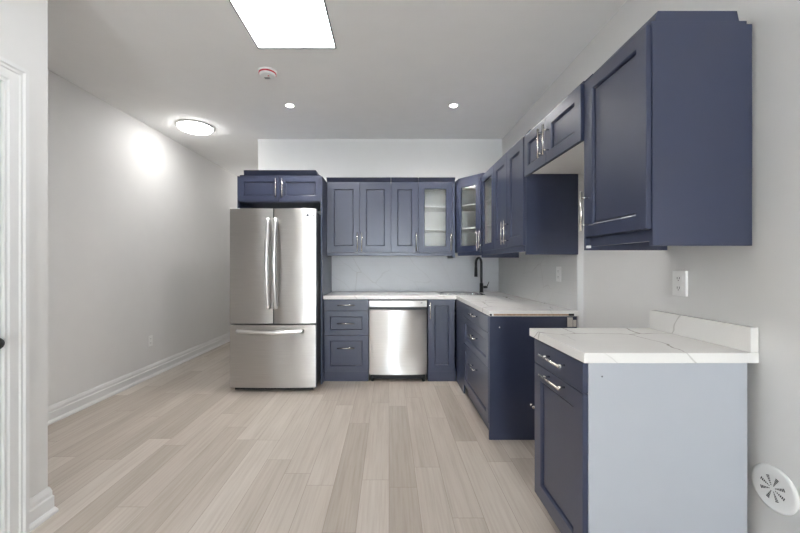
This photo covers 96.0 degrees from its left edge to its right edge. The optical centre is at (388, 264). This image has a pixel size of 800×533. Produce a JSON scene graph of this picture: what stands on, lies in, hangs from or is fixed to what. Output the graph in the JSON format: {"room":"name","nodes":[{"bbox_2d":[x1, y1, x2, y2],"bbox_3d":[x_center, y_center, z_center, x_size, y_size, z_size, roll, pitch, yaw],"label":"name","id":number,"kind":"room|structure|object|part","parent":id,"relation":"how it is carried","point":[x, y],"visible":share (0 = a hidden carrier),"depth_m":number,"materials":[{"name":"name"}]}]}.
{"room":"kitchen","nodes":[
{"label":"kitchen","id":0,"kind":"room"},
{"bbox_2d":[0,0,47,532],"bbox_3d":[-1.750,-0.139,-2.608,0.120,2.757,8.783,0,0,0],"label":"wall","id":1,"kind":"structure","parent":0,"point":[23,23],"depth_m":1.73,"materials":[{"name":"paint"}]},
{"bbox_2d":[0,56,28,532],"bbox_3d":[-1.722,0.173,1.175,0.165,2.133,0.977,0,0,0],"label":"door","id":2,"kind":"structure","parent":1,"relation":"in","point":[14,343],"depth_m":1.61,"materials":[{"name":"paint"}]},
{"bbox_3d":[-1.674,0.335,1.517,0.068,0.056,0.056,0,0,0],"label":"knob","id":3,"kind":"part","parent":2,"relation":"part of","materials":[{"name":"black metal"}]},
{"bbox_2d":[29,487,58,531],"bbox_3d":[-1.736,1.171,1.739,0.148,0.138,0.144,0,0,0],"label":"baseboard","id":4,"kind":"structure","parent":1,"relation":"attached to","point":[41,505],"depth_m":1.73,"materials":[{"name":"paint"}]},
{"bbox_2d":[48,70,236,405],"bbox_3d":[-2.677,-0.139,4.633,0.120,2.757,5.938,0,0,1],"label":"wall","id":5,"kind":"structure","parent":0,"point":[139,220],"depth_m":3.59,"materials":[{"name":"paint"}]},
{"bbox_2d":[48,332,229,424],"bbox_3d":[-2.602,1.171,4.690,0.028,0.138,5.801,0,0,1],"label":"baseboard","id":6,"kind":"structure","parent":5,"relation":"attached to","point":[60,410],"depth_m":3.55,"materials":[{"name":"paint"}]},
{"bbox_2d":[148,335,152,346],"bbox_3d":[-2.625,0.840,3.960,0.008,0.116,0.072,0,0,0],"label":"wall outlet","id":7,"kind":"object","parent":5,"relation":"attached to","point":[150,338],"visible":1,"depth_m":3.96,"materials":[{"name":"white plastic"}]},
{"bbox_2d":[29,342,560,532],"bbox_3d":[-0.841,1.270,0.300,4.718,0.060,14.800,0,0,0],"label":"floor","id":8,"kind":"structure","parent":0,"point":[180,449],"depth_m":2.25,"materials":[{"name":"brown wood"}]},
{"bbox_2d":[230,208,320,389],"bbox_3d":[-1.132,0.347,3.868,0.836,1.785,0.944,0,0,0],"label":"refrigerator","id":9,"kind":"object","parent":8,"relation":"on","point":[275,254],"visible":0.98,"depth_m":3.50,"materials":[{"name":"grey metal"}]},
{"bbox_3d":[-1.339,0.015,3.530,0.421,1.121,0.070,0,0,0],"label":"door","id":10,"kind":"part","parent":9,"relation":"part of","materials":[{"name":"silver metal"}]},
{"bbox_3d":[-1.162,-0.010,3.448,0.042,0.876,0.106,0,0,0],"label":"handle","id":11,"kind":"part","parent":9,"relation":"part of","materials":[{"name":"metal"}]},
{"bbox_3d":[-1.142,0.644,3.453,0.649,0.046,0.112,0,0,0],"label":"handle","id":12,"kind":"part","parent":9,"relation":"part of","materials":[{"name":"metal"}]},
{"bbox_3d":[-1.132,0.894,3.530,0.836,0.612,0.070,0,0,0],"label":"freezer drawer","id":13,"kind":"part","parent":9,"relation":"part of","materials":[{"name":"silver metal"}]},
{"bbox_3d":[-1.088,-0.010,3.448,0.042,0.876,0.106,0,0,0],"label":"handle","id":14,"kind":"part","parent":9,"relation":"part of","materials":[{"name":"metal"}]},
{"bbox_3d":[-0.916,0.015,3.530,0.406,1.121,0.070,0,0,0],"label":"door","id":15,"kind":"part","parent":9,"relation":"part of","materials":[{"name":"silver metal"}]},
{"bbox_2d":[237,170,331,383],"bbox_3d":[-1.132,0.135,4.018,0.880,2.211,0.662,0,0,0],"label":"tall cabinet","id":16,"kind":"object","parent":8,"relation":"on","point":[268,189],"visible":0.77,"depth_m":3.74,"materials":[{"name":"blue paint"}]},
{"bbox_3d":[-1.563,0.163,4.040,0.018,2.155,0.618,0,0,0],"label":"panel","id":17,"kind":"part","parent":16,"relation":"part of","materials":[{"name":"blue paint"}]},
{"bbox_3d":[-1.346,-0.784,3.736,0.425,0.259,0.019,0,0,0],"label":"door","id":18,"kind":"part","parent":16,"relation":"part of","materials":[{"name":"blue paint"}]},
{"bbox_3d":[-1.132,-0.944,4.026,0.838,0.054,0.643,0,0,0],"label":"crown molding","id":19,"kind":"part","parent":16,"relation":"part of","materials":[{"name":"blue paint"}]},
{"bbox_3d":[-0.918,-0.784,3.736,0.425,0.259,0.019,0,0,0],"label":"door","id":20,"kind":"part","parent":16,"relation":"part of","materials":[{"name":"blue paint"}]},
{"bbox_3d":[-0.701,0.163,4.040,0.018,2.155,0.618,0,0,0],"label":"panel","id":21,"kind":"part","parent":16,"relation":"part of","materials":[{"name":"blue paint"}]},
{"bbox_2d":[324,299,369,380],"bbox_3d":[-0.453,0.802,4.057,0.474,0.875,0.584,0,0,0],"label":"base cabinet","id":22,"kind":"object","parent":8,"relation":"on","point":[346,321],"visible":0.98,"depth_m":3.81,"materials":[{"name":"blue paint"}]},
{"bbox_3d":[-0.452,0.940,3.814,0.464,0.380,0.019,0,0,0],"label":"drawer","id":23,"kind":"part","parent":22,"relation":"part of","materials":[{"name":"blue paint"}]},
{"bbox_3d":[-0.452,0.619,3.814,0.464,0.255,0.019,0,0,0],"label":"drawer","id":24,"kind":"part","parent":22,"relation":"part of","materials":[{"name":"blue paint"}]},
{"bbox_3d":[-0.452,0.430,3.814,0.464,0.118,0.019,0,0,0],"label":"drawer","id":25,"kind":"part","parent":22,"relation":"part of","materials":[{"name":"blue paint"}]},
{"bbox_2d":[369,299,426,380],"bbox_3d":[0.096,0.809,4.058,0.613,0.862,0.530,0,0,0],"label":"dishwasher","id":26,"kind":"object","parent":8,"relation":"on","point":[397,327],"visible":0.99,"depth_m":3.80,"materials":[{"name":"grey metal"}]},
{"bbox_3d":[0.096,0.463,3.844,0.605,0.029,0.007,0,0,0],"label":"pocket handle","id":27,"kind":"part","parent":26,"relation":"part of","materials":[{"name":"black plastic"}]},
{"bbox_3d":[0.096,0.415,3.824,0.613,0.065,0.038,0,0,0],"label":"control panel","id":28,"kind":"part","parent":26,"relation":"part of","materials":[{"name":"silver metal"}]},
{"bbox_2d":[426,299,464,393],"bbox_3d":[0.872,0.802,3.883,0.916,0.875,0.932,0,0,0],"label":"base cabinet","id":29,"kind":"object","parent":8,"relation":"on","point":[445,326],"visible":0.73,"depth_m":3.81,"materials":[{"name":"blue paint"}]},
{"bbox_3d":[0.556,0.750,3.814,0.277,0.760,0.019,0,0,0],"label":"door","id":30,"kind":"part","parent":29,"relation":"part of","materials":[{"name":"blue paint"}]},
{"bbox_2d":[323,292,577,315],"bbox_3d":[0.322,0.345,3.438,2.019,0.038,1.822,0,0,0],"label":"countertop","id":31,"kind":"structure","parent":29,"relation":"on","point":[491,303],"depth_m":3.26,"materials":[{"name":"stone"}]},
{"bbox_2d":[436,292,484,311],"bbox_3d":[0.792,0.421,4.018,0.495,0.198,0.335,0,0,0],"label":"sink","id":32,"kind":"object","parent":31,"relation":"in","point":[439,293],"visible":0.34,"depth_m":4.14,"materials":[{"name":"metal"}]},
{"bbox_2d":[474,257,488,291],"bbox_3d":[1.068,0.117,4.203,0.210,0.417,0.079,0,0,-28],"label":"faucet","id":33,"kind":"object","parent":31,"relation":"on","point":[477,258],"visible":0.99,"depth_m":4.21,"materials":[{"name":"black metal"}]},
{"bbox_3d":[0.720,0.749,3.622,0.016,0.767,0.409,0,0,0],"label":"filler panel","id":34,"kind":"part","parent":29,"relation":"part of","materials":[{"name":"blue paint"}]},
{"bbox_3d":[0.725,1.187,3.643,0.014,0.107,0.366,0,0,0],"label":"filler panel","id":35,"kind":"part","parent":29,"relation":"part of","materials":[{"name":"blue paint"}]},
{"bbox_2d":[464,304,576,439],"bbox_3d":[0.997,0.802,2.955,0.662,0.875,0.913,0,0,0],"label":"base cabinet","id":36,"kind":"object","parent":8,"relation":"on","point":[499,351],"visible":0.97,"depth_m":2.54,"materials":[{"name":"blue paint"}]},
{"bbox_3d":[0.716,0.936,2.986,0.019,0.389,0.842,0,0,0],"label":"drawer","id":37,"kind":"part","parent":36,"relation":"part of","materials":[{"name":"blue paint"}]},
{"bbox_3d":[0.716,0.614,2.986,0.019,0.249,0.842,0,0,0],"label":"drawer","id":38,"kind":"part","parent":36,"relation":"part of","materials":[{"name":"blue paint"}]},
{"bbox_3d":[0.716,0.428,2.986,0.019,0.116,0.842,0,0,0],"label":"drawer","id":39,"kind":"part","parent":36,"relation":"part of","materials":[{"name":"blue paint"}]},
{"bbox_2d":[535,339,746,532],"bbox_3d":[1.011,0.802,1.571,0.652,0.875,0.458,0,0,0],"label":"base cabinet","id":40,"kind":"object","parent":8,"relation":"on","point":[620,447],"visible":0.94,"depth_m":1.34,"materials":[{"name":"blue paint"}]},
{"bbox_3d":[0.705,0.416,1.557,0.040,0.012,0.200,0,0,0],"label":"handle","id":41,"kind":"part","parent":40,"relation":"part of","materials":[{"name":"silver metal"}]},
{"bbox_3d":[0.705,0.507,1.557,0.040,0.012,0.200,0,0,0],"label":"handle","id":42,"kind":"part","parent":40,"relation":"part of","materials":[{"name":"silver metal"}]},
{"bbox_3d":[0.735,0.426,1.571,0.019,0.112,0.448,0,0,0],"label":"drawer","id":43,"kind":"part","parent":40,"relation":"part of","materials":[{"name":"blue paint"}]},
{"bbox_3d":[0.735,0.808,1.571,0.019,0.645,0.448,0,0,0],"label":"door","id":44,"kind":"part","parent":40,"relation":"part of","materials":[{"name":"blue paint"}]},
{"bbox_2d":[529,310,758,362],"bbox_3d":[1.043,0.299,1.588,0.646,0.132,0.520,0,0,0],"label":"countertop","id":45,"kind":"structure","parent":40,"relation":"on","point":[670,337],"depth_m":1.46,"materials":[{"name":"stone"}]},
{"bbox_3d":[1.041,0.803,1.347,0.592,0.874,0.008,0,0,0],"label":"panel","id":46,"kind":"part","parent":40,"relation":"part of","materials":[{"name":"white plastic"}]},
{"bbox_2d":[48,0,626,175],"bbox_3d":[-0.841,-1.567,0.300,4.718,0.100,14.800,0,0,0],"label":"ceiling","id":47,"kind":"structure","parent":0,"point":[395,68],"depth_m":2.74,"materials":[{"name":"paint"}]},
{"bbox_2d":[175,119,214,134],"bbox_3d":[-2.125,-1.487,3.950,0.380,0.060,0.380,0,0,0],"label":"dome light","id":48,"kind":"object","parent":47,"relation":"attached to","point":[196,127],"visible":1,"depth_m":3.87,"materials":[{"name":"white plastic"}]},
{"bbox_2d":[258,67,276,79],"bbox_3d":[-0.955,-1.496,2.830,0.144,0.041,0.144,0,0,0],"label":"smoke detector","id":49,"kind":"object","parent":47,"relation":"attached to","point":[268,73],"visible":1,"depth_m":2.79,"materials":[{"name":"white plastic"}]},
{"bbox_2d":[229,0,335,48],"bbox_3d":[-0.641,-1.513,1.919,0.547,0.008,1.197,0,0,0],"label":"ceiling light panel","id":50,"kind":"object","parent":47,"relation":"attached to","point":[271,24],"visible":1,"depth_m":2.25,"materials":[{"name":"white plastic"}]},
{"bbox_2d":[284,103,294,107],"bbox_3d":[-0.945,-1.514,3.430,0.102,0.006,0.102,0,0,0],"label":"recessed light","id":51,"kind":"object","parent":47,"relation":"in","point":[289,105],"visible":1,"depth_m":3.43,"materials":[{"name":"white plastic"}]},
{"bbox_2d":[448,103,458,107],"bbox_3d":[0.614,-1.514,3.430,0.102,0.006,0.102,0,0,0],"label":"recessed light","id":52,"kind":"object","parent":47,"relation":"in","point":[452,105],"visible":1,"depth_m":3.43,"materials":[{"name":"white plastic"}]},
{"bbox_2d":[258,139,501,291],"bbox_3d":[-0.065,-0.139,4.410,3.034,2.757,0.120,0,0,0],"label":"wall","id":53,"kind":"structure","parent":0,"point":[457,158],"depth_m":4.35,"materials":[{"name":"paint"}]},
{"bbox_2d":[326,177,390,255],"bbox_3d":[-0.334,-0.527,4.145,0.712,0.864,0.409,0,0,0],"label":"upper cabinet","id":54,"kind":"object","parent":53,"relation":"attached to","point":[358,208],"visible":1,"depth_m":3.98,"materials":[{"name":"blue paint"}]},
{"bbox_3d":[-0.502,-0.519,3.990,0.353,0.765,0.019,0,0,0],"label":"door","id":55,"kind":"part","parent":54,"relation":"part of","materials":[{"name":"blue paint"}]},
{"bbox_3d":[-0.334,-0.931,4.154,0.710,0.054,0.385,0,0,0],"label":"crown molding","id":56,"kind":"part","parent":54,"relation":"part of","materials":[{"name":"blue paint"}]},
{"bbox_3d":[-0.334,-0.115,4.001,0.712,0.039,0.018,0,0,0],"label":"light rail","id":57,"kind":"part","parent":54,"relation":"part of","materials":[{"name":"blue paint"}]},
{"bbox_3d":[-0.151,-0.519,3.990,0.343,0.765,0.019,0,0,0],"label":"door","id":58,"kind":"part","parent":54,"relation":"part of","materials":[{"name":"blue paint"}]},
{"bbox_2d":[391,177,417,255],"bbox_3d":[0.173,-0.527,4.145,0.302,0.864,0.409,0,0,0],"label":"upper cabinet","id":59,"kind":"object","parent":53,"relation":"attached to","point":[404,190],"visible":0.94,"depth_m":3.98,"materials":[{"name":"blue paint"}]},
{"bbox_3d":[0.173,-0.115,4.001,0.302,0.039,0.018,0,0,0],"label":"light rail","id":60,"kind":"part","parent":59,"relation":"part of","materials":[{"name":"blue paint"}]},
{"bbox_3d":[0.173,-0.931,4.154,0.300,0.054,0.385,0,0,0],"label":"crown molding","id":61,"kind":"part","parent":59,"relation":"part of","materials":[{"name":"blue paint"}]},
{"bbox_2d":[332,257,498,290],"bbox_3d":[0.320,0.116,4.345,2.022,0.420,0.009,0,0,0],"label":"tile backsplash","id":62,"kind":"structure","parent":53,"relation":"attached to","point":[348,273],"depth_m":4.34,"materials":[{"name":"stone"}]},
{"bbox_2d":[418,177,454,257],"bbox_3d":[0.528,-0.516,4.145,0.407,0.886,0.409,0,0,0],"label":"upper cabinet","id":63,"kind":"object","parent":53,"relation":"attached to","point":[436,195],"visible":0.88,"depth_m":3.99,"materials":[{"name":"blue paint"}]},
{"bbox_3d":[0.514,-0.115,4.001,0.379,0.039,0.018,0,0,0],"label":"light rail","id":64,"kind":"part","parent":63,"relation":"part of","materials":[{"name":"blue paint"}]},
{"bbox_2d":[425,206,445,211],"bbox_3d":[0.514,-0.647,4.181,0.337,0.016,0.321,0,0,0],"label":"shelf","id":65,"kind":"object","parent":63,"relation":"attached to","point":[427,208],"depth_m":4.14,"materials":[{"name":"white wood"}]},
{"bbox_2d":[425,229,445,232],"bbox_3d":[0.514,-0.391,4.181,0.337,0.016,0.321,0,0,0],"label":"shelf","id":66,"kind":"object","parent":63,"relation":"attached to","point":[426,230],"depth_m":4.12,"materials":[{"name":"white wood"}]},
{"bbox_3d":[0.528,-0.931,4.154,0.405,0.054,0.385,0,0,0],"label":"crown molding","id":67,"kind":"part","parent":63,"relation":"part of","materials":[{"name":"blue paint"}]},
{"bbox_3d":[0.718,-0.488,4.167,0.028,0.830,0.365,0,0,0],"label":"panel","id":68,"kind":"part","parent":63,"relation":"part of","materials":[{"name":"blue paint"}]},
{"bbox_2d":[499,0,799,532],"bbox_3d":[1.410,-0.139,-1.325,0.156,2.757,11.350,0,0,0],"label":"wall","id":69,"kind":"structure","parent":0,"point":[758,284],"depth_m":1.34,"materials":[{"name":"paint"}]},
{"bbox_2d":[455,173,484,255],"bbox_3d":[1.035,-0.524,4.026,0.588,0.858,0.641,0,0,0],"label":"upper cabinet","id":70,"kind":"object","parent":69,"relation":"attached to","point":[467,189],"visible":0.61,"depth_m":3.95,"materials":[{"name":"blue paint"}]},
{"bbox_2d":[462,203,475,210],"bbox_3d":[1.035,-0.647,4.032,0.566,0.016,0.609,0,0,0],"label":"shelf","id":71,"kind":"object","parent":70,"relation":"attached to","point":[468,207],"depth_m":4.04,"materials":[{"name":"white wood"}]},
{"bbox_2d":[462,227,475,232],"bbox_3d":[1.035,-0.391,4.032,0.566,0.016,0.609,0,0,0],"label":"shelf","id":72,"kind":"object","parent":70,"relation":"attached to","point":[472,229],"depth_m":4.06,"materials":[{"name":"white wood"}]},
{"bbox_3d":[0.862,-0.115,3.863,0.018,0.039,0.311,0,0,-38],"label":"light rail","id":73,"kind":"part","parent":70,"relation":"part of","materials":[{"name":"blue paint"}]},
{"bbox_3d":[1.035,-0.928,4.032,0.588,0.050,0.631,0,0,0],"label":"crown molding","id":74,"kind":"part","parent":70,"relation":"part of","materials":[{"name":"blue paint"}]},
{"bbox_2d":[478,164,518,257],"bbox_3d":[1.118,-0.512,3.478,0.426,0.884,0.446,0,0,0],"label":"upper cabinet","id":75,"kind":"object","parent":69,"relation":"attached to","point":[487,180],"visible":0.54,"depth_m":3.64,"materials":[{"name":"blue paint"}]},
{"bbox_3d":[0.955,-0.516,3.470,0.019,0.760,0.428,0,0,0],"label":"door","id":76,"kind":"part","parent":75,"relation":"part of","materials":[{"name":"blue paint"}]},
{"bbox_3d":[0.966,-0.114,3.470,0.018,0.041,0.430,0,0,0],"label":"light rail","id":77,"kind":"part","parent":75,"relation":"part of","materials":[{"name":"blue paint"}]},
{"bbox_3d":[1.140,-0.484,3.694,0.382,0.828,0.016,0,0,0],"label":"panel","id":78,"kind":"part","parent":75,"relation":"part of","materials":[{"name":"blue paint"}]},
{"bbox_2d":[494,129,577,254],"bbox_3d":[1.118,-0.512,2.892,0.426,0.884,0.727,0,0,0],"label":"upper cabinet","id":79,"kind":"object","parent":69,"relation":"attached to","point":[535,214],"visible":0.76,"depth_m":2.53,"materials":[{"name":"blue paint"}]},
{"bbox_3d":[0.955,-0.516,3.072,0.019,0.760,0.362,0,0,0],"label":"door","id":80,"kind":"part","parent":79,"relation":"part of","materials":[{"name":"blue paint"}]},
{"bbox_3d":[0.925,-0.255,2.926,0.040,0.190,0.012,0,0,0],"label":"handle","id":81,"kind":"part","parent":79,"relation":"part of","materials":[{"name":"silver metal"}]},
{"bbox_3d":[0.925,-0.255,2.854,0.040,0.190,0.012,0,0,0],"label":"handle","id":82,"kind":"part","parent":79,"relation":"part of","materials":[{"name":"silver metal"}]},
{"bbox_3d":[0.966,-0.114,2.902,0.018,0.041,0.706,0,0,0],"label":"light rail","id":83,"kind":"part","parent":79,"relation":"part of","materials":[{"name":"blue paint"}]},
{"bbox_3d":[1.144,-0.926,2.894,0.370,0.054,0.720,0,0,0],"label":"crown molding","id":84,"kind":"part","parent":79,"relation":"part of","materials":[{"name":"blue paint"}]},
{"bbox_3d":[0.955,-0.516,2.712,0.019,0.760,0.353,0,0,0],"label":"door","id":85,"kind":"part","parent":79,"relation":"part of","materials":[{"name":"blue paint"}]},
{"bbox_3d":[1.148,-0.484,2.540,0.366,0.828,0.016,0,0,0],"label":"panel","id":86,"kind":"part","parent":79,"relation":"part of","materials":[{"name":"blue paint"}]},
{"bbox_2d":[499,255,577,310],"bbox_3d":[1.327,0.128,3.437,0.009,0.394,1.806,0,0,0],"label":"tile backsplash","id":87,"kind":"structure","parent":69,"relation":"attached to","point":[533,278],"depth_m":3.10,"materials":[{"name":"stone"}]},
{"bbox_2d":[556,267,560,281],"bbox_3d":[1.318,0.075,2.800,0.008,0.116,0.072,0,0,0],"label":"wall outlet","id":88,"kind":"object","parent":87,"relation":"attached to","point":[558,269],"visible":1,"depth_m":2.79,"materials":[{"name":"white plastic"}]},
{"bbox_2d":[524,74,592,176],"bbox_3d":[1.139,-0.781,2.157,0.457,0.332,0.747,0,0,0],"label":"upper cabinet","id":89,"kind":"object","parent":69,"relation":"attached to","point":[555,145],"visible":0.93,"depth_m":2.11,"materials":[{"name":"blue paint"}]},
{"bbox_3d":[0.960,-0.754,2.356,0.019,0.280,0.348,0,0,0],"label":"door","id":90,"kind":"part","parent":89,"relation":"part of","materials":[{"name":"blue paint"}]},
{"bbox_3d":[0.930,-0.743,2.216,0.040,0.180,0.012,0,0,0],"label":"handle","id":91,"kind":"part","parent":89,"relation":"part of","materials":[{"name":"silver metal"}]},
{"bbox_3d":[0.930,-0.743,2.144,0.040,0.180,0.012,0,0,0],"label":"handle","id":92,"kind":"part","parent":89,"relation":"part of","materials":[{"name":"silver metal"}]},
{"bbox_3d":[1.165,-0.922,2.157,0.401,0.050,0.746,0,0,0],"label":"crown molding","id":93,"kind":"part","parent":89,"relation":"part of","materials":[{"name":"blue paint"}]},
{"bbox_3d":[0.960,-0.754,1.982,0.019,0.280,0.394,0,0,0],"label":"door","id":94,"kind":"part","parent":89,"relation":"part of","materials":[{"name":"blue paint"}]},
{"bbox_2d":[580,11,751,249],"bbox_3d":[1.144,-0.508,1.561,0.444,0.876,0.440,0,0,0],"label":"upper cabinet","id":95,"kind":"object","parent":69,"relation":"attached to","point":[668,115],"visible":1,"depth_m":1.34,"materials":[{"name":"blue paint"}]},
{"bbox_3d":[0.942,-0.257,1.740,0.040,0.190,0.012,0,0,0],"label":"handle","id":96,"kind":"part","parent":95,"relation":"part of","materials":[{"name":"silver metal"}]},
{"bbox_3d":[0.972,-0.514,1.556,0.019,0.761,0.418,0,0,0],"label":"door","id":97,"kind":"part","parent":95,"relation":"part of","materials":[{"name":"blue paint"}]},
{"bbox_3d":[0.995,-0.110,1.562,0.018,0.043,0.406,0,0,0],"label":"light rail","id":98,"kind":"part","parent":95,"relation":"part of","materials":[{"name":"blue paint"}]},
{"bbox_3d":[1.165,-0.483,1.774,0.401,0.826,0.016,0,0,0],"label":"panel","id":99,"kind":"part","parent":95,"relation":"part of","materials":[{"name":"blue paint"}]},
{"bbox_3d":[1.157,-0.921,1.562,0.358,0.050,0.437,0,0,0],"label":"crown molding","id":100,"kind":"part","parent":95,"relation":"part of","materials":[{"name":"blue paint"}]},
{"bbox_3d":[1.167,-0.483,1.350,0.371,0.826,0.018,0,0,0],"label":"panel","id":101,"kind":"part","parent":95,"relation":"part of","materials":[{"name":"blue paint"}]},
{"bbox_2d":[672,271,687,296],"bbox_3d":[1.361,0.088,1.685,0.014,0.118,0.076,0,0,0],"label":"wall outlet","id":102,"kind":"object","parent":69,"relation":"attached to","point":[679,278],"visible":1,"depth_m":1.68,"materials":[{"name":"white plastic"}]},
{"bbox_2d":[676,275,680,281],"bbox_3d":[1.355,0.066,1.685,0.002,0.028,0.032,0,0,0],"label":"socket","id":103,"kind":"object","parent":102,"relation":"attached to","point":[678,277],"depth_m":1.68,"materials":[{"name":"white plastic"}]},
{"bbox_2d":[676,285,680,290],"bbox_3d":[1.355,0.110,1.685,0.002,0.028,0.032,0,0,0],"label":"socket","id":104,"kind":"object","parent":102,"relation":"attached to","point":[678,287],"depth_m":1.68,"materials":[{"name":"white plastic"}]},
{"bbox_2d":[751,463,799,515],"bbox_3d":[1.363,0.794,1.277,0.008,0.160,0.160,0,0,0],"label":"air vent","id":105,"kind":"object","parent":69,"relation":"in","point":[772,485],"visible":1,"depth_m":1.27,"materials":[{"name":"white plastic"}]}
]}

